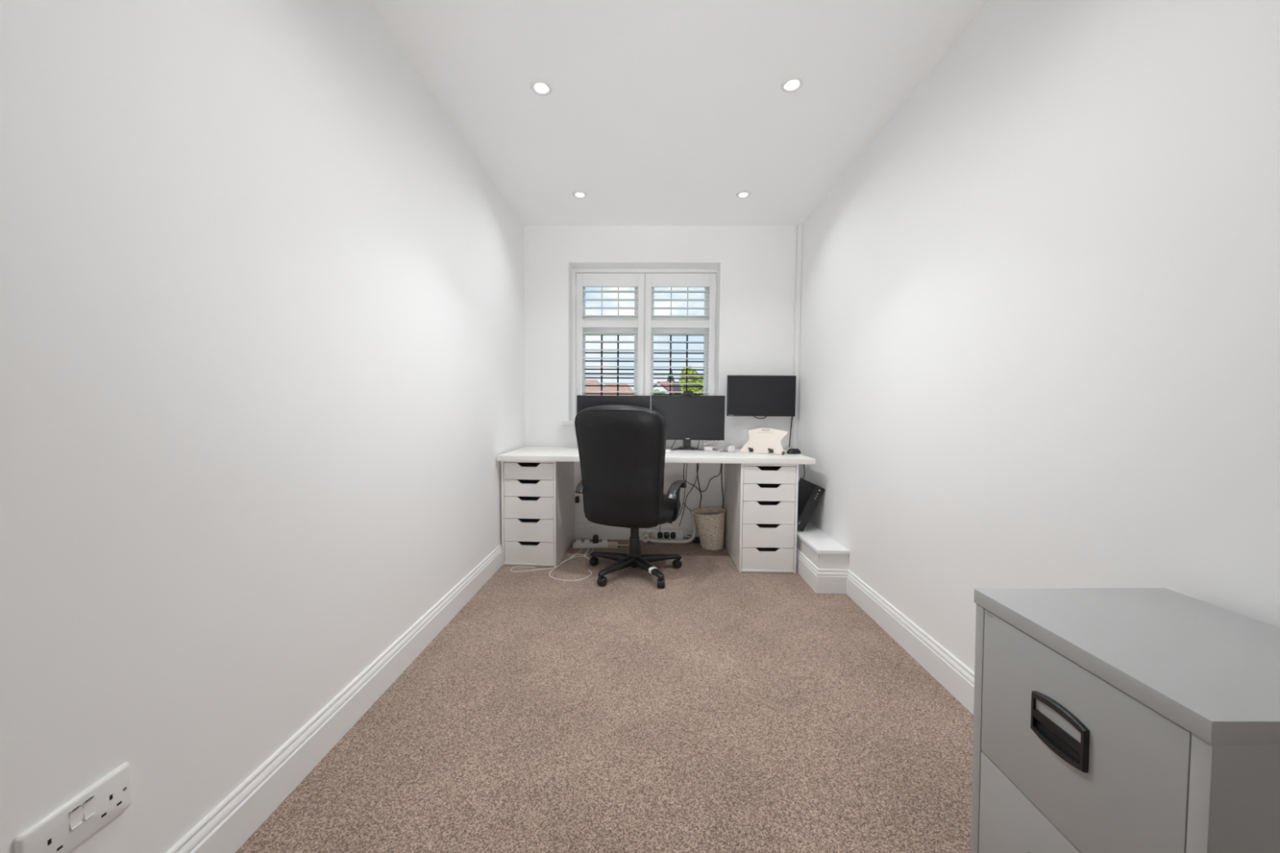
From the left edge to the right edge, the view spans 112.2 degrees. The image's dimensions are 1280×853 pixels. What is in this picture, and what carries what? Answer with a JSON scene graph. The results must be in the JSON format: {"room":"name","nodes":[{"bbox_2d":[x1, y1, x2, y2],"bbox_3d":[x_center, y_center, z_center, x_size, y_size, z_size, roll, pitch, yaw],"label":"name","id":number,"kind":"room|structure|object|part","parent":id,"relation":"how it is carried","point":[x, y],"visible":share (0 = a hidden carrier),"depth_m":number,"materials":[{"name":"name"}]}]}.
{"room":"home office","nodes":[
{"label":"home office","id":0,"kind":"room"},
{"bbox_2d":[0,0,524,852],"bbox_3d":[-1.029,-0.221,1.020,0.150,2.434,4.712,0,3,1],"label":"wall","id":1,"kind":"structure","parent":0,"point":[262,295],"depth_m":0.97,"materials":[{"name":"paint"}]},
{"bbox_2d":[13,762,131,852],"bbox_3d":[-0.961,0.676,0.739,0.014,0.086,0.146,0,3,1],"label":"double socket","id":2,"kind":"object","parent":1,"relation":"attached to","point":[64,829],"visible":1,"depth_m":0.74,"materials":[{"name":"white plastic"}]},
{"bbox_2d":[69,805,82,830],"bbox_3d":[-0.958,0.663,0.729,0.008,0.031,0.013,0,3,1],"label":"switch","id":3,"kind":"object","parent":2,"relation":"attached to","point":[75,811],"depth_m":0.73,"materials":[{"name":"white plastic"}]},
{"bbox_2d":[83,795,95,820],"bbox_3d":[-0.958,0.662,0.747,0.008,0.031,0.013,0,3,1],"label":"switch","id":4,"kind":"object","parent":2,"relation":"attached to","point":[89,802],"depth_m":0.75,"materials":[{"name":"white plastic"}]},
{"bbox_2d":[166,542,502,852],"bbox_3d":[-0.955,0.928,1.072,0.016,0.136,4.712,0,3,1],"label":"baseboard","id":5,"kind":"structure","parent":1,"relation":"attached to","point":[230,824],"depth_m":1.25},
{"bbox_2d":[235,538,973,852],"bbox_3d":[0.096,1.063,1.105,2.717,0.120,5.212,0,3,1],"label":"floor","id":6,"kind":"structure","parent":0,"point":[719,708],"depth_m":1.38,"materials":[{"name":"brown carpet"}]},
{"bbox_2d":[501,461,574,567],"bbox_3d":[-0.710,0.554,3.089,0.360,0.699,0.575,1,3,3],"label":"drawer unit","id":7,"kind":"object","parent":6,"relation":"on","point":[538,497],"visible":0.87,"depth_m":2.81,"materials":[{"name":"white wood"}]},
{"bbox_3d":[-0.882,0.552,3.099,0.014,0.699,0.575,1,3,3],"label":"panel","id":8,"kind":"part","parent":7,"relation":"part of","materials":[{"name":"white wood"}]},
{"bbox_3d":[-0.707,0.213,3.073,0.331,0.016,0.575,1,3,3],"label":"panel","id":9,"kind":"part","parent":7,"relation":"part of","materials":[{"name":"white wood"}]},
{"bbox_3d":[-0.724,0.402,2.807,0.326,0.108,0.016,1,3,3],"label":"drawer","id":10,"kind":"part","parent":7,"relation":"part of","materials":[{"name":"white wood"}]},
{"bbox_3d":[-0.724,0.291,2.801,0.326,0.108,0.016,1,3,3],"label":"drawer","id":11,"kind":"part","parent":7,"relation":"part of","materials":[{"name":"white metal"}]},
{"bbox_3d":[-0.712,0.892,3.105,0.331,0.014,0.575,1,3,3],"label":"panel","id":12,"kind":"part","parent":7,"relation":"part of","materials":[{"name":"white metal"}]},
{"bbox_3d":[-0.728,0.827,2.826,0.326,0.141,0.016,1,3,3],"label":"drawer","id":13,"kind":"part","parent":7,"relation":"part of","materials":[{"name":"white metal"}]},
{"bbox_3d":[-0.726,0.679,2.819,0.326,0.149,0.016,1,3,3],"label":"drawer","id":14,"kind":"part","parent":7,"relation":"part of","materials":[{"name":"white metal"}]},
{"bbox_3d":[-0.725,0.530,2.812,0.326,0.143,0.016,1,3,3],"label":"drawer","id":15,"kind":"part","parent":7,"relation":"part of","materials":[{"name":"white metal"}]},
{"bbox_3d":[-0.537,0.556,3.079,0.014,0.699,0.575,1,3,3],"label":"panel","id":16,"kind":"part","parent":7,"relation":"part of","materials":[{"name":"white wood"}]},
{"bbox_2d":[510,546,582,572],"bbox_3d":[-0.576,0.906,2.899,0.589,0.014,0.187,-2,4,-43],"label":"charging cable","id":17,"kind":"object","parent":6,"relation":"on","point":[571,557],"visible":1,"depth_m":2.79,"materials":[{"name":"white plastic"}]},
{"bbox_2d":[549,547,591,581],"bbox_3d":[-0.431,0.909,2.878,0.268,0.014,0.595,0,3,1],"label":"charging cable","id":18,"kind":"object","parent":6,"relation":"on","point":[588,548],"visible":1,"depth_m":2.69,"materials":[{"name":"white plastic"}]},
{"bbox_2d":[573,542,629,548],"bbox_3d":[-0.271,0.855,3.214,0.456,0.092,0.088,0,3,-8],"label":"power strip","id":19,"kind":"object","parent":6,"relation":"on","point":[609,544],"visible":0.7,"depth_m":3.18,"materials":[{"name":"white plastic"}]},
{"bbox_2d":[575,538,581,543],"bbox_3d":[-0.457,0.854,3.203,0.043,0.022,0.041,0,3,-2],"label":"plug","id":20,"kind":"object","parent":19,"relation":"on","point":[578,540],"visible":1,"depth_m":3.19,"materials":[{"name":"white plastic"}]},
{"bbox_2d":[584,539,590,543],"bbox_3d":[-0.394,0.855,3.204,0.043,0.020,0.041,0,3,-2],"label":"plug","id":21,"kind":"object","parent":19,"relation":"on","point":[586,541],"visible":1,"depth_m":3.19,"materials":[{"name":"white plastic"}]},
{"bbox_2d":[592,534,598,543],"bbox_3d":[-0.330,0.838,3.206,0.043,0.055,0.041,0,3,-2],"label":"plug","id":22,"kind":"object","parent":19,"relation":"on","point":[595,538],"visible":1,"depth_m":3.19,"materials":[{"name":"black plastic"}]},
{"bbox_2d":[601,539,607,543],"bbox_3d":[-0.264,0.856,3.208,0.043,0.020,0.041,0,3,-2],"label":"plug","id":23,"kind":"object","parent":19,"relation":"on","point":[603,541],"visible":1,"depth_m":3.19,"materials":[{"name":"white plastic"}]},
{"bbox_2d":[574,404,686,587],"bbox_3d":[-0.036,0.395,2.719,0.628,1.060,0.617,1,3,17],"label":"office chair","id":24,"kind":"object","parent":6,"relation":"on","point":[621,448],"visible":1,"depth_m":2.49,"materials":[{"name":"black leather"}]},
{"bbox_3d":[-0.319,0.358,2.743,0.054,0.077,0.348,1,3,17],"label":"armrest","id":25,"kind":"part","parent":24,"relation":"part of","materials":[{"name":"plastic"}]},
{"bbox_3d":[-0.196,0.843,2.805,0.277,0.056,0.064,2,3,22],"label":"leg","id":26,"kind":"part","parent":24,"relation":"part of","materials":[{"name":"black plastic"}]},
{"bbox_3d":[-0.147,0.853,2.607,0.064,0.056,0.277,3,3,40],"label":"leg","id":27,"kind":"part","parent":24,"relation":"part of","materials":[{"name":"black plastic"}]},
{"bbox_3d":[-0.124,0.237,2.520,0.559,0.726,0.198,1,3,17],"label":"backrest","id":28,"kind":"part","parent":24,"relation":"part of","materials":[{"name":"black leather"}]},
{"bbox_3d":[0.056,0.855,2.592,0.064,0.056,0.277,-1,3,-32],"label":"leg","id":29,"kind":"part","parent":24,"relation":"part of","materials":[{"name":"black plastic"}]},
{"bbox_3d":[0.133,0.847,2.781,0.277,0.056,0.064,0,3,-14],"label":"leg","id":30,"kind":"part","parent":24,"relation":"part of","materials":[{"name":"black plastic"}]},
{"bbox_3d":[-0.020,0.507,2.767,0.536,0.130,0.508,1,3,17],"label":"seat","id":31,"kind":"part","parent":24,"relation":"part of","materials":[{"name":"black leather"}]},
{"bbox_3d":[0.195,0.469,2.658,0.110,0.249,0.071,1,3,17],"label":"arm post","id":32,"kind":"part","parent":24,"relation":"part of","materials":[{"name":"black plastic"}]},
{"bbox_3d":[0.223,0.370,2.580,0.054,0.077,0.348,1,3,17],"label":"armrest","id":33,"kind":"part","parent":24,"relation":"part of","materials":[{"name":"plastic"}]},
{"bbox_2d":[639,532,648,542],"bbox_3d":[0.027,0.848,3.294,0.086,0.075,0.024,1,3,12],"label":"coiled cable","id":34,"kind":"object","parent":6,"relation":"on","point":[646,535],"visible":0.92,"depth_m":3.29,"materials":[{"name":"white plastic"}]},
{"bbox_2d":[497,446,815,464],"bbox_3d":[0.101,0.196,3.003,2.000,0.034,0.600,1,3,2],"label":"desk","id":35,"kind":"object","parent":6,"relation":"on","point":[526,453],"visible":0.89,"depth_m":2.74,"materials":[{"name":"white laminate"}]},
{"bbox_2d":[577,395,650,413],"bbox_3d":[-0.195,-0.031,3.209,0.540,0.397,0.136,0,3,1],"label":"monitor","id":36,"kind":"object","parent":35,"relation":"on","point":[584,402],"visible":0.12,"depth_m":3.15,"materials":[{"name":"black plastic"}]},
{"bbox_2d":[665,449,674,453],"bbox_3d":[0.200,0.168,3.000,0.078,0.022,0.128,0,3,1],"label":"adapter","id":37,"kind":"object","parent":35,"relation":"on","point":[666,451],"visible":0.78,"depth_m":2.94,"materials":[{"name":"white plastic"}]},
{"bbox_2d":[679,462,687,515],"bbox_3d":[0.337,0.449,3.353,0.060,0.501,0.005,0,3,1],"label":"hanging cable","id":38,"kind":"object","parent":35,"relation":"hanging from","point":[686,463],"visible":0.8,"depth_m":3.35,"materials":[{"name":"black plastic"}]},
{"bbox_2d":[651,395,724,450],"bbox_3d":[0.351,-0.029,3.197,0.536,0.401,0.136,0,3,1],"label":"monitor","id":39,"kind":"object","parent":35,"relation":"on","point":[687,418],"visible":0.91,"depth_m":3.14,"materials":[{"name":"black plastic"}]},
{"bbox_2d":[683,391,693,395],"bbox_3d":[0.352,-0.228,3.142,0.072,0.062,0.048,0,3,1],"label":"webcam","id":40,"kind":"object","parent":39,"relation":"attached to","point":[685,393],"visible":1,"depth_m":3.12,"materials":[{"name":"black plastic"}]},
{"bbox_2d":[679,462,698,526],"bbox_3d":[0.384,0.490,3.347,0.156,0.581,0.012,0,3,-3],"label":"cable","id":41,"kind":"object","parent":35,"relation":"hanging from","point":[698,463],"visible":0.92,"depth_m":3.35,"materials":[{"name":"black plastic"}]},
{"bbox_2d":[697,462,702,508],"bbox_3d":[0.453,0.546,3.340,0.054,0.692,0.020,0,3,1],"label":"hanging cable","id":42,"kind":"object","parent":35,"relation":"hanging from","point":[697,463],"visible":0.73,"depth_m":3.33,"materials":[{"name":"black plastic"}]},
{"bbox_2d":[683,462,721,492],"bbox_3d":[0.484,0.354,3.320,0.298,0.306,0.006,0,3,1],"label":"cable","id":43,"kind":"object","parent":35,"relation":"hanging from","point":[684,463],"visible":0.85,"depth_m":3.32,"materials":[{"name":"black plastic"}]},
{"bbox_2d":[702,440,720,450],"bbox_3d":[0.539,0.134,3.181,0.148,0.080,0.046,0,3,-17],"label":"power adapter","id":44,"kind":"object","parent":35,"relation":"on","point":[705,448],"visible":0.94,"depth_m":3.16,"materials":[{"name":"white plastic"}]},
{"bbox_2d":[721,463,724,508],"bbox_3d":[0.623,0.548,3.310,0.024,0.689,0.084,0,3,-9],"label":"hanging cable","id":45,"kind":"object","parent":35,"relation":"hanging from","point":[722,464],"visible":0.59,"depth_m":3.27,"materials":[{"name":"black plastic"}]},
{"bbox_2d":[716,445,734,452],"bbox_3d":[0.607,0.158,3.041,0.123,0.046,0.072,1,3,14],"label":"plug","id":46,"kind":"object","parent":35,"relation":"on","point":[730,448],"visible":1,"depth_m":3.02,"materials":[{"name":"white plastic"}]},
{"bbox_2d":[740,427,787,454],"bbox_3d":[0.875,0.098,3.015,0.302,0.171,0.183,2,3,26],"label":"laptop stand","id":47,"kind":"object","parent":35,"relation":"on","point":[762,440],"visible":0.99,"depth_m":2.99,"materials":[{"name":"beige plastic"}]},
{"bbox_3d":[0.868,0.180,3.026,0.275,0.006,0.174,2,3,26],"label":"plate","id":48,"kind":"part","parent":47,"relation":"part of","materials":[{"name":"beige plastic"}]},
{"bbox_2d":[786,448,800,453],"bbox_3d":[1.064,0.170,2.973,0.104,0.036,0.062,0,3,-19],"label":"computer mouse","id":49,"kind":"object","parent":35,"relation":"on","point":[793,451],"visible":1,"depth_m":2.95,"materials":[{"name":"black plastic"}]},
{"bbox_2d":[640,528,683,541],"bbox_3d":[0.172,0.850,3.355,0.325,0.096,0.030,0,3,1],"label":"power strip","id":50,"kind":"object","parent":6,"relation":"on","point":[679,532],"visible":0.52,"depth_m":3.34,"materials":[{"name":"white plastic"}]},
{"bbox_2d":[643,531,648,537],"bbox_3d":[0.046,0.842,3.327,0.042,0.050,0.030,0,3,1],"label":"plug","id":51,"kind":"object","parent":50,"relation":"attached to","point":[645,532],"visible":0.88,"depth_m":3.31,"materials":[{"name":"beige plastic"}]},
{"bbox_2d":[648,531,654,538],"bbox_3d":[0.094,0.842,3.326,0.042,0.050,0.030,0,3,1],"label":"plug","id":52,"kind":"object","parent":50,"relation":"attached to","point":[651,535],"visible":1,"depth_m":3.31,"materials":[{"name":"beige plastic"}]},
{"bbox_2d":[657,524,662,538],"bbox_3d":[0.156,0.755,3.321,0.042,0.225,0.030,0,3,1],"label":"plug","id":53,"kind":"object","parent":50,"relation":"attached to","point":[660,535],"visible":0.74,"depth_m":3.31,"materials":[{"name":"black plastic"}]},
{"bbox_2d":[663,532,669,538],"bbox_3d":[0.206,0.843,3.324,0.042,0.050,0.030,0,3,1],"label":"plug","id":54,"kind":"object","parent":50,"relation":"attached to","point":[666,535],"visible":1,"depth_m":3.31,"materials":[{"name":"black plastic"}]},
{"bbox_2d":[670,532,675,538],"bbox_3d":[0.256,0.843,3.323,0.042,0.050,0.030,0,3,1],"label":"plug","id":55,"kind":"object","parent":50,"relation":"attached to","point":[673,535],"visible":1,"depth_m":3.31,"materials":[{"name":"black plastic"}]},
{"bbox_2d":[644,511,696,543],"bbox_3d":[0.233,0.777,3.325,0.406,0.244,0.070,0,3,1],"label":"cable sleeve","id":56,"kind":"object","parent":6,"relation":"on","point":[694,525],"visible":0.96,"depth_m":3.31,"materials":[{"name":"white plastic"}]},
{"bbox_2d":[682,534,700,542],"bbox_3d":[0.408,0.870,3.346,0.181,0.060,0.052,0,3,-3],"label":"power adapter","id":57,"kind":"object","parent":6,"relation":"on","point":[696,540],"visible":0.64,"depth_m":3.32,"materials":[{"name":"black plastic"}]},
{"bbox_2d":[693,506,725,550],"bbox_3d":[0.517,0.762,3.229,0.243,0.281,0.243,1,3,5],"label":"wicker basket","id":58,"kind":"object","parent":6,"relation":"on","point":[709,522],"visible":1,"depth_m":3.15,"materials":[{"name":"beige wicker"}]},
{"bbox_2d":[723,463,798,573],"bbox_3d":[0.820,0.570,3.006,0.360,0.699,0.575,0,3,1],"label":"drawer unit","id":59,"kind":"object","parent":6,"relation":"on","point":[761,500],"visible":0.91,"depth_m":2.73,"materials":[{"name":"white wood"}]},
{"bbox_3d":[0.647,0.568,3.009,0.014,0.699,0.575,0,3,1],"label":"panel","id":60,"kind":"part","parent":59,"relation":"part of","materials":[{"name":"white metal"}]},
{"bbox_3d":[0.812,0.843,2.743,0.326,0.141,0.016,0,3,1],"label":"drawer","id":61,"kind":"part","parent":59,"relation":"part of","materials":[{"name":"white metal"}]},
{"bbox_3d":[0.817,0.908,3.021,0.331,0.014,0.575,0,3,1],"label":"panel","id":62,"kind":"part","parent":59,"relation":"part of","materials":[{"name":"white metal"}]},
{"bbox_3d":[0.814,0.695,2.736,0.326,0.149,0.016,0,3,1],"label":"drawer","id":63,"kind":"part","parent":59,"relation":"part of","materials":[{"name":"white wood"}]},
{"bbox_3d":[0.815,0.546,2.729,0.326,0.143,0.016,0,3,1],"label":"drawer","id":64,"kind":"part","parent":59,"relation":"part of","materials":[{"name":"white wood"}]},
{"bbox_3d":[0.816,0.417,2.723,0.326,0.108,0.016,0,3,1],"label":"drawer","id":65,"kind":"part","parent":59,"relation":"part of","materials":[{"name":"white metal"}]},
{"bbox_3d":[0.817,0.307,2.718,0.326,0.108,0.016,0,3,1],"label":"drawer","id":66,"kind":"part","parent":59,"relation":"part of","materials":[{"name":"white wood"}]},
{"bbox_3d":[0.822,0.228,2.990,0.331,0.016,0.575,0,3,1],"label":"panel","id":67,"kind":"part","parent":59,"relation":"part of","materials":[{"name":"white wood"}]},
{"bbox_3d":[0.992,0.571,3.002,0.014,0.699,0.575,0,3,1],"label":"panel","id":68,"kind":"part","parent":59,"relation":"part of","materials":[{"name":"white wood"}]},
{"bbox_2d":[970,587,1279,852],"bbox_3d":[0.917,0.688,0.741,0.406,0.666,0.391,-1,3,1],"label":"filing cabinet","id":69,"kind":"object","parent":6,"relation":"on","point":[1109,720],"visible":1,"depth_m":0.69,"materials":[{"name":"grey metal"}]},
{"bbox_3d":[0.925,0.694,0.925,0.397,0.636,0.021,-1,3,1],"label":"panel","id":70,"kind":"part","parent":69,"relation":"part of","materials":[{"name":"grey metal"}]},
{"bbox_3d":[0.908,0.846,0.749,0.367,0.296,0.342,-1,3,1],"label":"drawer","id":71,"kind":"part","parent":69,"relation":"part of","materials":[{"name":"grey metal"}]},
{"bbox_3d":[0.717,0.519,0.737,0.009,0.087,0.096,-1,3,1],"label":"handle","id":72,"kind":"part","parent":69,"relation":"part of","materials":[{"name":"black plastic"}]},
{"bbox_3d":[0.904,0.541,0.735,0.367,0.306,0.342,-1,3,1],"label":"drawer","id":73,"kind":"part","parent":69,"relation":"part of","materials":[{"name":"grey metal"}]},
{"bbox_3d":[0.915,0.370,0.727,0.401,0.030,0.391,-1,3,1],"label":"panel","id":74,"kind":"part","parent":69,"relation":"part of","materials":[{"name":"grey metal"}]},
{"bbox_3d":[0.918,0.711,0.559,0.397,0.636,0.021,-1,3,1],"label":"panel","id":75,"kind":"part","parent":69,"relation":"part of","materials":[{"name":"grey metal"}]},
{"bbox_2d":[524,225,796,523],"bbox_3d":[0.160,-0.327,3.498,2.417,2.434,0.300,0,3,1],"label":"wall","id":76,"kind":"structure","parent":0,"point":[755,264],"depth_m":3.32,"materials":[{"name":"paint"}]},
{"bbox_2d":[561,420,574,425],"bbox_3d":[0.025,-0.026,3.428,1.263,0.028,0.194,0,3,1],"label":"trim","id":77,"kind":"structure","parent":76,"relation":"attached to","point":[571,422],"depth_m":3.34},
{"bbox_2d":[574,493,582,502],"bbox_3d":[-0.533,0.561,3.398,0.146,0.086,0.014,0,3,1],"label":"double socket","id":78,"kind":"object","parent":76,"relation":"attached to","point":[575,494],"visible":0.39,"depth_m":3.39,"materials":[{"name":"white plastic"}]},
{"bbox_2d":[575,496,579,502],"bbox_3d":[-0.493,0.576,3.381,0.032,0.052,0.028,0,3,1],"label":"plug","id":79,"kind":"object","parent":78,"relation":"attached to","point":[577,498],"visible":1,"depth_m":3.37,"materials":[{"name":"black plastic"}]},
{"bbox_2d":[574,521,698,540],"bbox_3d":[0.064,0.828,3.396,1.949,0.136,0.016,0,3,1],"label":"baseboard","id":80,"kind":"structure","parent":76,"relation":"attached to","point":[583,530],"depth_m":3.40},
{"bbox_2d":[572,268,717,420],"bbox_3d":[0.032,-0.656,3.501,1.167,1.224,0.045,0,3,1],"label":"frame","id":81,"kind":"object","parent":76,"relation":"attached to","point":[575,271],"visible":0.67,"depth_m":3.47,"materials":[{"name":"white wood"}]},
{"bbox_2d":[582,287,709,409],"bbox_3d":[0.034,-0.648,3.609,1.169,1.254,0.070,0,3,1],"label":"window","id":82,"kind":"structure","parent":76,"relation":"in","point":[705,353],"depth_m":3.59,"materials":[{"name":"white plastic"}]},
{"bbox_2d":[575,273,644,414],"bbox_3d":[-0.246,-0.644,3.505,0.559,1.188,0.076,0,3,1],"label":"plantation shutter","id":83,"kind":"object","parent":82,"relation":"attached to","point":[583,280],"visible":0.73,"depth_m":3.48,"materials":[{"name":"white wood"}]},
{"bbox_3d":[-0.242,-0.834,3.496,0.450,0.062,0.024,0,3,1],"label":"rail","id":84,"kind":"part","parent":83,"relation":"part of","materials":[{"name":"white wood"}]},
{"bbox_3d":[-0.239,-1.184,3.480,0.450,0.106,0.024,0,3,1],"label":"rail","id":85,"kind":"part","parent":83,"relation":"part of","materials":[{"name":"white wood"}]},
{"bbox_2d":[644,273,716,408],"bbox_3d":[0.325,-0.639,3.493,0.576,1.188,0.076,0,3,1],"label":"plantation shutter","id":86,"kind":"object","parent":82,"relation":"attached to","point":[651,280],"visible":0.84,"depth_m":3.47,"materials":[{"name":"white wood"}]},
{"bbox_3d":[0.324,-0.830,3.484,0.466,0.062,0.024,0,3,1],"label":"rail","id":87,"kind":"part","parent":86,"relation":"part of","materials":[{"name":"white wood"}]},
{"bbox_3d":[0.327,-1.179,3.468,0.466,0.106,0.024,0,3,1],"label":"rail","id":88,"kind":"part","parent":86,"relation":"part of","materials":[{"name":"white wood"}]},
{"bbox_2d":[726,375,795,418],"bbox_3d":[0.915,-0.222,3.284,0.512,0.328,0.101,0,3,1],"label":"monitor","id":89,"kind":"object","parent":76,"relation":"attached to","point":[753,396],"visible":1,"depth_m":3.23,"materials":[{"name":"black plastic"}]},
{"bbox_2d":[788,416,792,447],"bbox_3d":[1.156,-0.066,3.275,0.031,0.453,0.026,2,3,38],"label":"cable","id":90,"kind":"object","parent":89,"relation":"hanging from","point":[792,416],"visible":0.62,"depth_m":3.28,"materials":[{"name":"white plastic"}]},
{"bbox_2d":[367,0,989,226],"bbox_3d":[0.115,-1.504,0.985,2.717,0.150,5.212,0,3,1],"label":"ceiling","id":91,"kind":"structure","parent":0,"point":[660,112],"depth_m":1.89,"materials":[{"name":"paint"}]},
{"bbox_2d":[529,78,552,95],"bbox_3d":[-0.429,-1.470,1.866,0.095,0.008,0.095,0,3,1],"label":"recessed light","id":92,"kind":"object","parent":91,"relation":"in","point":[540,86],"visible":1,"depth_m":1.86,"materials":[{"name":"white plastic"}]},
{"bbox_2d":[572,191,586,198],"bbox_3d":[-0.393,-1.514,2.810,0.095,0.008,0.095,0,3,1],"label":"recessed light","id":93,"kind":"object","parent":91,"relation":"in","point":[579,194],"visible":1,"depth_m":2.80,"materials":[{"name":"white plastic"}]},
{"bbox_2d":[736,191,751,198],"bbox_3d":[0.672,-1.505,2.794,0.095,0.008,0.095,0,3,1],"label":"recessed light","id":94,"kind":"object","parent":91,"relation":"in","point":[742,194],"visible":1,"depth_m":2.79,"materials":[{"name":"white plastic"}]},
{"bbox_2d":[780,75,804,92],"bbox_3d":[0.651,-1.460,1.837,0.095,0.008,0.095,0,3,1],"label":"recessed light","id":95,"kind":"object","parent":91,"relation":"in","point":[792,83],"visible":1,"depth_m":1.83,"materials":[{"name":"white plastic"}]},
{"bbox_2d":[797,0,1279,672],"bbox_3d":[1.237,-0.201,0.971,0.150,2.434,4.712,0,3,1],"label":"wall","id":96,"kind":"structure","parent":0,"point":[1039,323],"depth_m":1.19,"materials":[{"name":"paint"}]},
{"bbox_2d":[791,223,802,448],"bbox_3d":[1.197,-0.434,3.297,0.033,2.184,0.044,0,3,1],"label":"trim","id":97,"kind":"structure","parent":96,"relation":"attached to","point":[799,227],"depth_m":3.27,"materials":[{"name":"white paint"}]},
{"bbox_2d":[796,520,849,568],"bbox_3d":[1.105,0.802,2.906,0.182,0.248,0.945,0,3,1],"label":"ledge","id":98,"kind":"object","parent":96,"relation":"attached to","point":[821,549],"depth_m":2.51,"materials":[{"name":"white wood"}]},
{"bbox_2d":[797,477,825,531],"bbox_3d":[1.101,0.523,2.928,0.190,0.305,0.302,0,3,1],"label":"desktop computer","id":99,"kind":"object","parent":98,"relation":"on","point":[810,494],"visible":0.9,"depth_m":2.79,"materials":[{"name":"black plastic"}]},
{"bbox_3d":[1.105,0.690,2.901,0.182,0.024,0.945,0,3,1],"label":"step lid","id":100,"kind":"part","parent":98,"relation":"part of","materials":[{"name":"white wood"}]},
{"bbox_2d":[795,548,974,715],"bbox_3d":[1.061,0.946,1.028,0.184,0.136,4.712,0,3,1],"label":"baseboard","id":101,"kind":"structure","parent":96,"relation":"attached to","point":[952,673],"depth_m":1.92,"materials":[{"name":"white wood"}]},
{"label":"outside","id":102,"kind":"structure","parent":0,"visible":0},
{"bbox_3d":[1.349,1.146,62.087,120.000,0.150,116.038,0,3,1],"label":"ground","id":103,"kind":"structure","parent":102,"visible":0},
{"bbox_2d":[585,379,600,395],"bbox_3d":[-5.554,-0.849,36.132,6.800,6.150,8.500,0,3,1],"label":"house","id":104,"kind":"structure","parent":103,"relation":"on","point":[587,388],"depth_m":34.43,"materials":[{"name":"brick"}]},
{"bbox_2d":[591,383,634,395],"bbox_3d":[-1.431,0.077,26.070,3.700,5.300,6.500,0,3,1],"label":"house","id":105,"kind":"structure","parent":103,"relation":"on","point":[604,388],"depth_m":25.03,"materials":[{"name":"brick"}]},
{"bbox_2d":[653,381,672,393],"bbox_3d":[1.800,-1.210,42.931,2.800,6.350,4.560,0,3,1],"label":"house","id":106,"kind":"structure","parent":103,"relation":"on","point":[660,388],"depth_m":40.54,"materials":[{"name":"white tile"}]},
{"bbox_2d":[666,370,675,382],"bbox_3d":[4.589,-3.849,65.810,4.000,9.541,3.906,0,3,1],"label":"tree","id":107,"kind":"object","parent":103,"relation":"on","point":[668,380],"visible":0.09,"depth_m":65.39,"materials":[{"name":"green plant"}]},
{"bbox_2d":[657,381,689,393],"bbox_3d":[4.299,-1.749,49.514,5.100,6.850,9.250,0,3,1],"label":"house","id":108,"kind":"structure","parent":103,"relation":"on","point":[673,388],"depth_m":46.12,"materials":[{"name":"red tile"}]},
{"bbox_2d":[679,365,702,395],"bbox_3d":[3.206,-0.348,24.923,2.152,6.334,2.553,0,3,-7],"label":"tree","id":109,"kind":"object","parent":103,"relation":"on","point":[682,380],"visible":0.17,"depth_m":24.10,"materials":[{"name":"green plant"}]}
]}

